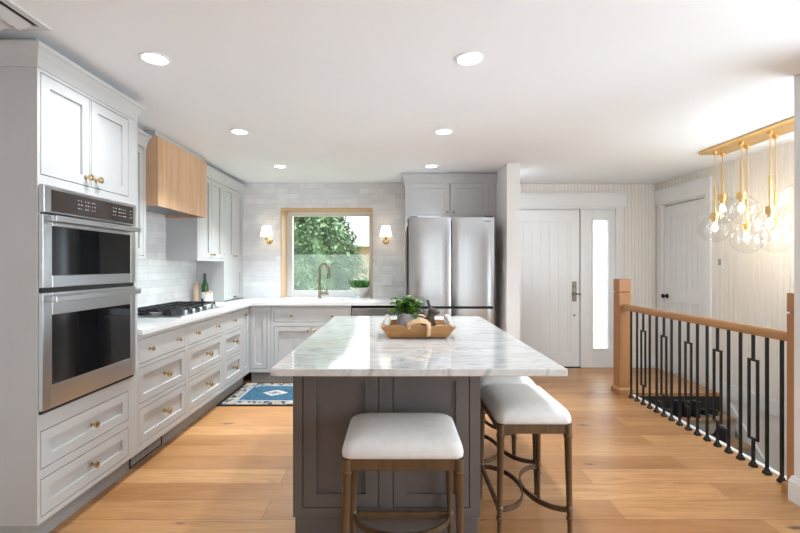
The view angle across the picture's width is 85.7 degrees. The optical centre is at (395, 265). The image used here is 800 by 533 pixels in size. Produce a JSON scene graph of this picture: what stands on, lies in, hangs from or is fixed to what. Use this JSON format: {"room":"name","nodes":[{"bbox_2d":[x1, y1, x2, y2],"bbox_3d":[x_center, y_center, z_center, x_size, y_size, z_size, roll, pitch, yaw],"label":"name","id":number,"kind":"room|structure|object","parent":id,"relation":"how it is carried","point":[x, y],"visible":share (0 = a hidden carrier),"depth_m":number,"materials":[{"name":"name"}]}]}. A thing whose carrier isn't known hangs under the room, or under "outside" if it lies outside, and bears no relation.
{"room":"kitchen","nodes":[
{"label":"kitchen","id":0,"kind":"room"},
{"bbox_2d":[138,211,196,306],"bbox_3d":[-2.320,0.128,1.400,0.120,2.385,9.000,0,0,0],"label":"wall","id":1,"kind":"structure","parent":0,"point":[160,281],"depth_m":4.14,"materials":[{"name":"tile"}]},
{"bbox_2d":[138,127,151,258],"bbox_3d":[-2.082,-0.558,3.058,0.353,1.010,0.608,0,0,0],"label":"upper cabinet","id":2,"kind":"object","parent":1,"relation":"attached to","point":[143,138],"visible":0.16,"depth_m":3.30,"materials":[{"name":"grey paint"}]},
{"bbox_2d":[143,130,205,217],"bbox_3d":[-2.059,-0.767,3.796,0.398,0.591,0.863,0,0,0],"label":"range hood","id":3,"kind":"object","parent":1,"relation":"attached to","point":[175,174],"visible":0.73,"depth_m":3.67,"materials":[{"name":"brown wood"}]},
{"bbox_2d":[166,164,226,260],"bbox_3d":[-2.082,-0.558,4.552,0.353,1.010,0.640,0,0,0],"label":"upper cabinet","id":4,"kind":"object","parent":1,"relation":"attached to","point":[187,239],"visible":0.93,"depth_m":4.41,"materials":[{"name":"grey paint"}]},
{"bbox_2d":[222,172,246,261],"bbox_3d":[-2.082,-0.558,5.186,0.353,1.010,0.624,0,0,0],"label":"upper cabinet","id":5,"kind":"object","parent":1,"relation":"attached to","point":[233,190],"visible":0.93,"depth_m":5.14,"materials":[{"name":"grey paint"}]},
{"bbox_2d":[242,183,407,368],"bbox_3d":[-0.550,0.128,5.680,3.420,2.385,0.360,0,0,0],"label":"wall","id":6,"kind":"structure","parent":0,"point":[263,203],"depth_m":5.50,"materials":[{"name":"tile"}]},
{"bbox_2d":[260,226,272,243],"bbox_3d":[-1.615,-0.388,5.398,0.156,0.225,0.202,0,0,0],"label":"sconce","id":7,"kind":"object","parent":6,"relation":"attached to","point":[266,231],"visible":1,"depth_m":5.34,"materials":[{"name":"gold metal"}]},
{"bbox_2d":[281,208,372,297],"bbox_3d":[-0.882,-0.167,5.659,1.171,1.146,0.342,0,0,0],"label":"window","id":8,"kind":"structure","parent":6,"relation":"in","point":[287,214],"depth_m":5.76,"materials":[{"name":"white paint"}]},
{"bbox_2d":[380,226,391,243],"bbox_3d":[-0.127,-0.388,5.398,0.156,0.225,0.202,0,0,0],"label":"sconce","id":9,"kind":"object","parent":6,"relation":"attached to","point":[385,232],"visible":1,"depth_m":5.33,"materials":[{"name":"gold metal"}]},
{"bbox_2d":[382,276,391,284],"bbox_3d":[-0.115,0.180,5.496,0.120,0.118,0.008,0,0,0],"label":"power outlet","id":10,"kind":"object","parent":6,"relation":"attached to","point":[386,280],"visible":1,"depth_m":5.49,"materials":[{"name":"white plastic"}]},
{"bbox_2d":[350,287,370,297],"bbox_3d":[-0.463,0.341,5.610,0.276,0.130,0.276,0,0,0],"label":"bowl","id":11,"kind":"object","parent":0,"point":[360,292],"depth_m":5.53,"materials":[{"name":"white ceramic"}]},
{"bbox_2d":[0,0,799,183],"bbox_3d":[0.563,-1.140,1.425,5.846,0.150,9.050,0,0,0],"label":"ceiling","id":12,"kind":"structure","parent":0,"point":[327,91],"depth_m":2.45,"materials":[{"name":"paint"}]},
{"bbox_2d":[0,0,51,30],"bbox_3d":[-1.745,-1.052,1.690,0.410,0.026,0.480,0,0,0],"label":"ceiling vent","id":13,"kind":"object","parent":12,"relation":"in","point":[13,17],"visible":1,"depth_m":1.84,"materials":[{"name":"white metal"}]},
{"bbox_2d":[139,51,170,65],"bbox_3d":[-1.236,-1.061,2.210,0.144,0.007,0.144,0,0,0],"label":"recessed light","id":14,"kind":"object","parent":12,"relation":"in","point":[154,58],"visible":1,"depth_m":2.20,"materials":[{"name":"paint"}]},
{"bbox_2d":[230,129,248,134],"bbox_3d":[-1.236,-1.061,3.410,0.144,0.007,0.144,0,0,0],"label":"recessed light","id":15,"kind":"object","parent":12,"relation":"in","point":[235,131],"visible":1,"depth_m":3.39,"materials":[{"name":"paint"}]},
{"bbox_2d":[273,164,286,167],"bbox_3d":[-1.236,-1.061,4.590,0.144,0.007,0.144,0,0,0],"label":"recessed light","id":16,"kind":"object","parent":12,"relation":"in","point":[277,165],"visible":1,"depth_m":4.59,"materials":[{"name":"paint"}]},
{"bbox_2d":[425,164,437,167],"bbox_3d":[0.376,-1.061,4.590,0.144,0.007,0.144,0,0,0],"label":"recessed light","id":17,"kind":"object","parent":12,"relation":"in","point":[431,165],"visible":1,"depth_m":4.59,"materials":[{"name":"paint"}]},
{"bbox_2d":[434,129,452,134],"bbox_3d":[0.376,-1.061,3.410,0.144,0.007,0.144,0,0,0],"label":"recessed light","id":18,"kind":"object","parent":12,"relation":"in","point":[439,131],"visible":1,"depth_m":3.40,"materials":[{"name":"paint"}]},
{"bbox_2d":[455,51,483,65],"bbox_3d":[0.376,-1.061,2.210,0.144,0.007,0.144,0,0,0],"label":"recessed light","id":19,"kind":"object","parent":12,"relation":"in","point":[466,58],"visible":1,"depth_m":2.20,"materials":[{"name":"paint"}]},
{"bbox_2d":[699,117,793,249],"bbox_3d":[2.960,-0.586,3.530,0.411,0.956,1.129,0,0,0],"label":"pendant light","id":20,"kind":"object","parent":12,"relation":"hanging from","point":[774,131],"visible":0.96,"depth_m":3.61,"materials":[{"name":"gold metal"}]},
{"bbox_2d":[49,368,799,532],"bbox_3d":[0.563,1.430,1.400,5.846,0.220,9.000,0,0,0],"label":"floor","id":21,"kind":"structure","parent":0,"point":[230,470],"depth_m":2.65,"materials":[{"name":"brown wood"}]},
{"bbox_2d":[0,38,145,532],"bbox_3d":[-1.927,0.129,2.352,0.645,2.383,0.830,0,0,0],"label":"tall cabinet","id":22,"kind":"object","parent":21,"relation":"on","point":[63,126],"visible":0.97,"depth_m":2.02,"materials":[{"name":"grey paint"}]},
{"bbox_2d":[39,184,140,414],"bbox_3d":[-1.835,0.154,2.341,0.510,1.068,0.709,0,0,0],"label":"double oven","id":23,"kind":"object","parent":22,"relation":"in","point":[87,291],"visible":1,"depth_m":2.23,"materials":[{"name":"grey metal"}]},
{"bbox_2d":[127,323,186,471],"bbox_3d":[-1.923,0.882,3.078,0.654,0.876,0.648,0,0,0],"label":"base cabinet","id":24,"kind":"object","parent":21,"relation":"on","point":[162,354],"visible":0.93,"depth_m":3.05,"materials":[{"name":"grey paint"}]},
{"bbox_2d":[129,436,161,468],"bbox_3d":[-1.717,1.258,2.967,0.006,0.100,0.385,0,0,0],"label":"vent","id":25,"kind":"object","parent":24,"relation":"attached to","point":[142,454],"visible":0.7,"depth_m":2.94,"materials":[{"name":"metal"}]},
{"bbox_2d":[138,296,403,334],"bbox_3d":[-1.079,0.424,4.256,2.358,0.036,3.003,0,0,0],"label":"countertop","id":26,"kind":"structure","parent":24,"relation":"on","point":[145,325],"depth_m":4.82,"materials":[{"name":"white stone"}]},
{"bbox_2d":[138,301,225,317],"bbox_3d":[-1.923,0.374,3.800,0.495,0.062,0.880,0,0,0],"label":"cooktop","id":27,"kind":"object","parent":26,"relation":"in","point":[177,309],"visible":0.96,"depth_m":3.64,"materials":[{"name":"metal"}]},
{"bbox_2d":[193,282,198,300],"bbox_3d":[-2.190,0.291,4.720,0.056,0.230,0.056,0,0,0],"label":"pepper mill","id":28,"kind":"object","parent":26,"relation":"on","point":[195,287],"visible":0.85,"depth_m":4.70,"materials":[{"name":"brown wood"}]},
{"bbox_2d":[201,273,208,300],"bbox_3d":[-2.110,0.242,4.760,0.075,0.328,0.075,0,0,0],"label":"wine bottle","id":29,"kind":"object","parent":26,"relation":"on","point":[204,287],"visible":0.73,"depth_m":4.74,"materials":[{"name":"green glass"}]},
{"bbox_2d":[203,291,212,300],"bbox_3d":[-2.050,0.339,4.700,0.098,0.134,0.098,0,0,0],"label":"canister","id":30,"kind":"object","parent":26,"relation":"on","point":[208,296],"visible":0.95,"depth_m":4.66,"materials":[{"name":"white ceramic"}]},
{"bbox_2d":[197,261,242,301],"bbox_3d":[-2.097,0.176,5.191,0.322,0.457,0.610,0,0,0],"label":"appliance garage","id":31,"kind":"object","parent":26,"relation":"on","point":[224,279],"visible":0.95,"depth_m":4.89,"materials":[{"name":"grey paint"}]},
{"bbox_2d":[317,262,329,298],"bbox_3d":[-0.884,0.180,5.368,0.213,0.452,0.092,0,0,35],"label":"faucet","id":32,"kind":"object","parent":26,"relation":"on","point":[323,263],"visible":1,"depth_m":5.38,"materials":[{"name":"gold metal"}]},
{"bbox_2d":[349,279,370,297],"bbox_3d":[-0.465,0.289,5.609,0.307,0.232,0.314,0,0,0],"label":"potted plant","id":33,"kind":"object","parent":26,"relation":"on","point":[360,288],"visible":1,"depth_m":5.52,"materials":[{"name":"white ceramic"}]},
{"bbox_2d":[178,313,222,432],"bbox_3d":[-1.923,0.882,3.763,0.654,0.876,0.718,0,0,0],"label":"base cabinet","id":34,"kind":"object","parent":21,"relation":"on","point":[205,335],"visible":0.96,"depth_m":3.71,"materials":[{"name":"grey paint"}]},
{"bbox_2d":[216,308,241,403],"bbox_3d":[-1.925,0.882,4.377,0.650,0.876,0.506,0,0,0],"label":"base cabinet","id":35,"kind":"object","parent":21,"relation":"on","point":[232,320],"visible":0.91,"depth_m":4.35,"materials":[{"name":"grey paint"}]},
{"bbox_2d":[236,306,248,387],"bbox_3d":[-1.932,0.882,4.740,0.636,0.876,0.216,0,0,0],"label":"base cabinet","id":36,"kind":"object","parent":21,"relation":"on","point":[245,311],"visible":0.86,"depth_m":4.76,"materials":[{"name":"grey paint"}]},
{"bbox_2d":[216,382,292,405],"bbox_3d":[-1.250,1.315,4.455,0.880,0.010,0.800,0,0,0],"label":"rug","id":37,"kind":"object","parent":21,"relation":"on","point":[249,393],"visible":0.64,"depth_m":4.36,"materials":[{"name":"blue fabric"}]},
{"bbox_2d":[250,306,272,381],"bbox_3d":[-1.529,0.882,5.160,0.238,0.876,0.620,0,0,0],"label":"base cabinet","id":38,"kind":"object","parent":21,"relation":"on","point":[260,316],"visible":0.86,"depth_m":4.85,"materials":[{"name":"grey paint"}]},
{"bbox_2d":[271,306,351,381],"bbox_3d":[-0.955,0.882,5.142,0.906,0.876,0.656,0,0,0],"label":"base cabinet","id":39,"kind":"object","parent":21,"relation":"on","point":[291,326],"visible":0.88,"depth_m":4.85,"materials":[{"name":"grey paint"}]},
{"bbox_2d":[352,306,403,315],"bbox_3d":[-0.199,0.884,5.117,0.597,0.872,0.625,0,0,0],"label":"dishwasher","id":40,"kind":"object","parent":21,"relation":"on","point":[356,310],"visible":0.19,"depth_m":4.84,"materials":[{"name":"metal"}]},
{"bbox_2d":[293,376,479,532],"bbox_3d":[-0.061,0.879,2.720,0.906,0.882,1.440,0,0,0],"label":"kitchen island","id":41,"kind":"object","parent":21,"relation":"on","point":[324,407],"visible":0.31,"depth_m":2.00,"materials":[{"name":"grey paint"}]},
{"bbox_2d":[270,316,567,375],"bbox_3d":[0.090,0.421,2.593,1.175,0.030,1.786,0,0,0],"label":"island countertop","id":42,"kind":"structure","parent":41,"relation":"on","point":[345,345],"depth_m":1.98,"materials":[{"name":"white stone"}]},
{"bbox_2d":[381,314,455,337],"bbox_3d":[0.123,0.343,2.498,0.416,0.126,0.291,0,0,0],"label":"serving tray","id":43,"kind":"object","parent":42,"relation":"on","point":[444,328],"visible":0.98,"depth_m":2.39,"materials":[{"name":"brown wood"}]},
{"bbox_2d":[388,295,423,326],"bbox_3d":[0.058,0.281,2.537,0.228,0.220,0.201,0,0,0],"label":"potted plant","id":44,"kind":"object","parent":43,"relation":"in","point":[407,313],"visible":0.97,"depth_m":2.50,"materials":[{"name":"green plant"}]},
{"bbox_2d":[421,300,439,325],"bbox_3d":[0.194,0.293,2.515,0.126,0.198,0.087,0,0,0],"label":"rabbit figurine","id":45,"kind":"object","parent":43,"relation":"in","point":[432,312],"visible":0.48,"depth_m":2.50,"materials":[{"name":"grey ceramic"}]},
{"bbox_2d":[341,413,463,532],"bbox_3d":[0.026,0.985,1.807,0.474,0.671,0.358,0,0,0],"label":"counter stool","id":46,"kind":"object","parent":21,"relation":"on","point":[373,441],"visible":1,"depth_m":1.66,"materials":[{"name":"fabric"}]},
{"bbox_2d":[342,413,463,458],"bbox_3d":[0.026,0.692,1.807,0.470,0.086,0.354,0,0,0],"label":"seat cushion","id":47,"kind":"object","parent":46,"relation":"on","point":[369,435],"depth_m":1.67,"materials":[{"name":"fabric"}]},
{"bbox_2d":[401,173,496,325],"bbox_3d":[0.607,0.133,5.198,1.093,2.375,0.596,0,0,0],"label":"tall cabinet","id":48,"kind":"object","parent":21,"relation":"on","point":[449,195],"visible":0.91,"depth_m":4.95,"materials":[{"name":"grey paint"}]},
{"bbox_2d":[407,216,493,324],"bbox_3d":[0.589,0.395,5.001,0.903,1.850,0.898,0,0,0],"label":"refrigerator","id":49,"kind":"object","parent":21,"relation":"on","point":[450,261],"visible":0.57,"depth_m":4.55,"materials":[{"name":"grey metal"}]},
{"bbox_2d":[485,412,512,453],"bbox_3d":[0.645,0.985,3.190,0.358,0.671,0.474,0,0,0],"label":"counter stool","id":50,"kind":"object","parent":21,"relation":"on","point":[486,421],"visible":0.05,"depth_m":3.06,"materials":[{"name":"brown wood"}]},
{"bbox_2d":[480,376,536,494],"bbox_3d":[0.645,0.985,2.715,0.358,0.671,0.474,0,0,0],"label":"counter stool","id":51,"kind":"object","parent":21,"relation":"on","point":[484,380],"visible":0.27,"depth_m":2.52,"materials":[{"name":"brown metal"}]},
{"bbox_2d":[480,376,535,388],"bbox_3d":[0.645,0.692,2.715,0.354,0.086,0.470,0,0,0],"label":"seat cushion","id":52,"kind":"object","parent":51,"relation":"on","point":[484,380],"depth_m":2.51,"materials":[{"name":"fabric"}]},
{"bbox_2d":[480,384,572,532],"bbox_3d":[0.645,0.985,2.225,0.358,0.671,0.474,0,0,0],"label":"counter stool","id":53,"kind":"object","parent":21,"relation":"on","point":[511,408],"visible":0.97,"depth_m":2.03,"materials":[{"name":"brown metal"}]},
{"bbox_2d":[480,384,570,423],"bbox_3d":[0.645,0.692,2.225,0.354,0.086,0.470,0,0,0],"label":"seat cushion","id":54,"kind":"object","parent":53,"relation":"on","point":[505,403],"depth_m":2.06,"materials":[{"name":"fabric"}]},
{"bbox_2d":[638,396,750,456],"bbox_3d":[2.908,2.494,3.268,0.916,2.283,2.425,0,0,0],"label":"stairs","id":55,"kind":"structure","parent":21,"relation":"attached to","point":[734,442],"depth_m":4.28,"materials":[{"name":"brown wood"}]},
{"bbox_2d":[652,399,661,408],"bbox_3d":[2.620,1.429,4.362,0.086,0.160,0.199,0,0,-2],"label":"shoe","id":56,"kind":"object","parent":55,"relation":"on","point":[659,401],"visible":0.18,"depth_m":4.28,"materials":[{"name":"black leather"}]},
{"bbox_2d":[669,399,681,417],"bbox_3d":[2.820,1.429,4.362,0.086,0.160,0.199,0,0,-1],"label":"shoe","id":57,"kind":"object","parent":55,"relation":"on","point":[675,401],"visible":0.48,"depth_m":4.30,"materials":[{"name":"black leather"}]},
{"bbox_2d":[682,399,690,417],"bbox_3d":[2.910,1.429,4.362,0.086,0.160,0.199,0,0,0],"label":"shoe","id":58,"kind":"object","parent":55,"relation":"on","point":[684,409],"visible":0.43,"depth_m":4.30,"materials":[{"name":"black leather"}]},
{"bbox_2d":[691,399,700,417],"bbox_3d":[3.000,1.429,4.362,0.086,0.160,0.199,0,0,-3],"label":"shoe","id":59,"kind":"object","parent":55,"relation":"on","point":[693,412],"visible":0.44,"depth_m":4.30,"materials":[{"name":"black leather"}]},
{"bbox_2d":[700,408,704,417],"bbox_3d":[3.090,1.472,4.362,0.086,0.074,0.199,0,0,4],"label":"shoe","id":60,"kind":"object","parent":55,"relation":"on","point":[702,410],"visible":0.27,"depth_m":4.30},
{"bbox_2d":[709,408,718,417],"bbox_3d":[3.180,1.472,4.362,0.086,0.074,0.199,0,0,-3],"label":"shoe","id":61,"kind":"object","parent":55,"relation":"on","point":[710,409],"visible":0.46,"depth_m":4.31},
{"bbox_2d":[710,425,726,443],"bbox_3d":[3.110,1.619,4.162,0.086,0.160,0.199,0,0,-1],"label":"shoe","id":62,"kind":"object","parent":55,"relation":"on","point":[722,430],"visible":0.55,"depth_m":4.08,"materials":[{"name":"black leather"}]},
{"bbox_2d":[611,279,793,494],"bbox_3d":[2.348,0.728,3.493,0.188,1.185,2.138,0,0,0],"label":"stair railing","id":63,"kind":"object","parent":21,"relation":"on","point":[623,309],"visible":0.94,"depth_m":3.18,"materials":[{"name":"brown wood"}]},
{"bbox_2d":[633,394,786,479],"bbox_3d":[2.428,1.438,3.450,0.035,0.244,2.060,0,0,0],"label":"trim","id":64,"kind":"structure","parent":21,"relation":"attached to","point":[634,395],"depth_m":3.20,"materials":[{"name":"white paint"}]},
{"bbox_2d":[496,164,519,339],"bbox_3d":[1.222,0.128,5.170,0.135,2.385,1.380,0,0,0],"label":"wall","id":65,"kind":"structure","parent":0,"point":[508,177],"depth_m":4.48,"materials":[{"name":"white paint"}]},
{"bbox_2d":[501,260,503,270],"bbox_3d":[1.149,-0.010,4.660,0.010,0.118,0.075,0,0,0],"label":"light switch","id":66,"kind":"object","parent":65,"relation":"attached to","point":[502,261],"visible":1,"depth_m":4.64,"materials":[{"name":"white plastic"}]},
{"bbox_2d":[520,184,656,357],"bbox_3d":[2.337,0.128,5.725,2.097,2.385,0.250,0,0,0],"label":"wall","id":67,"kind":"structure","parent":0,"point":[639,218],"depth_m":5.60,"materials":[{"name":"beige paint"}]},
{"bbox_2d":[520,209,580,367],"bbox_3d":[1.954,0.282,5.673,0.951,2.075,0.253,0,0,0],"label":"door","id":68,"kind":"structure","parent":67,"relation":"in","point":[549,238],"depth_m":5.61,"materials":[{"name":"white paint"}]},
{"bbox_2d":[520,193,627,278],"bbox_3d":[2.145,0.186,5.580,1.710,2.268,0.040,0,0,0],"label":"trim","id":69,"kind":"structure","parent":67,"relation":"attached to","point":[616,201],"depth_m":5.57,"materials":[{"name":"white paint"}]},
{"bbox_2d":[579,209,614,367],"bbox_3d":[2.625,0.285,5.621,0.450,2.070,0.058,0,0,0],"label":"window","id":70,"kind":"structure","parent":67,"relation":"in","point":[589,356],"depth_m":5.61,"materials":[{"name":"white paint"}]},
{"bbox_2d":[632,358,654,367],"bbox_3d":[3.147,1.258,5.592,0.445,0.125,0.016,0,0,0],"label":"baseboard","id":71,"kind":"structure","parent":67,"relation":"attached to","point":[633,359],"depth_m":5.58,"materials":[{"name":"white paint"}]},
{"bbox_2d":[657,141,793,475],"bbox_3d":[3.461,1.478,1.250,0.150,5.085,8.700,0,0,0],"label":"wall","id":72,"kind":"structure","parent":0,"point":[752,286],"depth_m":4.08,"materials":[{"name":"beige paint"}]},
{"bbox_2d":[661,198,704,384],"bbox_3d":[3.389,0.275,5.080,0.123,2.090,0.800,0,0,0],"label":"door","id":73,"kind":"structure","parent":72,"relation":"in","point":[684,223],"depth_m":5.07,"materials":[{"name":"white paint"}]},
{"bbox_2d":[654,175,712,388],"bbox_3d":[3.366,0.176,5.099,0.040,2.288,0.999,0,0,0],"label":"trim","id":74,"kind":"structure","parent":72,"relation":"attached to","point":[701,186],"depth_m":4.85,"materials":[{"name":"white paint"}]},
{"bbox_2d":[717,256,722,267],"bbox_3d":[3.381,-0.040,4.500,0.010,0.118,0.075,0,0,0],"label":"light switch","id":75,"kind":"object","parent":72,"relation":"attached to","point":[719,259],"visible":1,"depth_m":4.49,"materials":[{"name":"white plastic"}]},
{"bbox_2d":[716,381,770,467],"bbox_3d":[3.378,2.522,3.270,0.025,2.635,2.540,0,0,0],"label":"trim","id":76,"kind":"structure","parent":72,"relation":"attached to","point":[759,456],"depth_m":4.19,"materials":[{"name":"white paint"}]},
{"bbox_2d":[711,378,786,420],"bbox_3d":[3.378,1.268,3.800,0.016,0.145,3.600,0,0,0],"label":"baseboard","id":77,"kind":"structure","parent":72,"relation":"attached to","point":[774,405],"depth_m":4.05,"materials":[{"name":"white paint"}]},
{"bbox_2d":[794,74,799,478],"bbox_3d":[2.811,1.478,2.160,1.151,5.085,0.520,0,0,0],"label":"wall","id":78,"kind":"structure","parent":0,"point":[797,77],"depth_m":2.40,"materials":[{"name":"white paint"}]},
{"bbox_2d":[788,475,799,505],"bbox_3d":[2.801,1.250,2.160,1.169,0.140,0.556,0,0,0],"label":"baseboard","id":79,"kind":"structure","parent":78,"relation":"attached to","point":[793,482],"depth_m":2.40,"materials":[{"name":"white paint"}]},
{"label":"outside","id":80,"kind":"structure","parent":0,"visible":0},
{"bbox_2d":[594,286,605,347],"bbox_3d":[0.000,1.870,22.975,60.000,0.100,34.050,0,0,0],"label":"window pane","id":81,"kind":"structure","parent":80,"point":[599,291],"depth_m":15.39,"materials":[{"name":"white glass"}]},
{"bbox_2d":[294,217,368,290],"bbox_3d":[-1.757,0.198,8.954,2.913,3.244,2.849,0,0,20],"label":"tree","id":82,"kind":"object","parent":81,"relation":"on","point":[317,240],"visible":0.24,"depth_m":8.29,"materials":[{"name":"green plant"}]},
{"bbox_2d":[342,217,368,279],"bbox_3d":[0.250,-0.180,17.500,7.300,4.000,5.800,0,0,0],"label":"house","id":83,"kind":"structure","parent":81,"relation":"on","point":[361,224],"depth_m":15.39,"materials":[{"name":"beige"}]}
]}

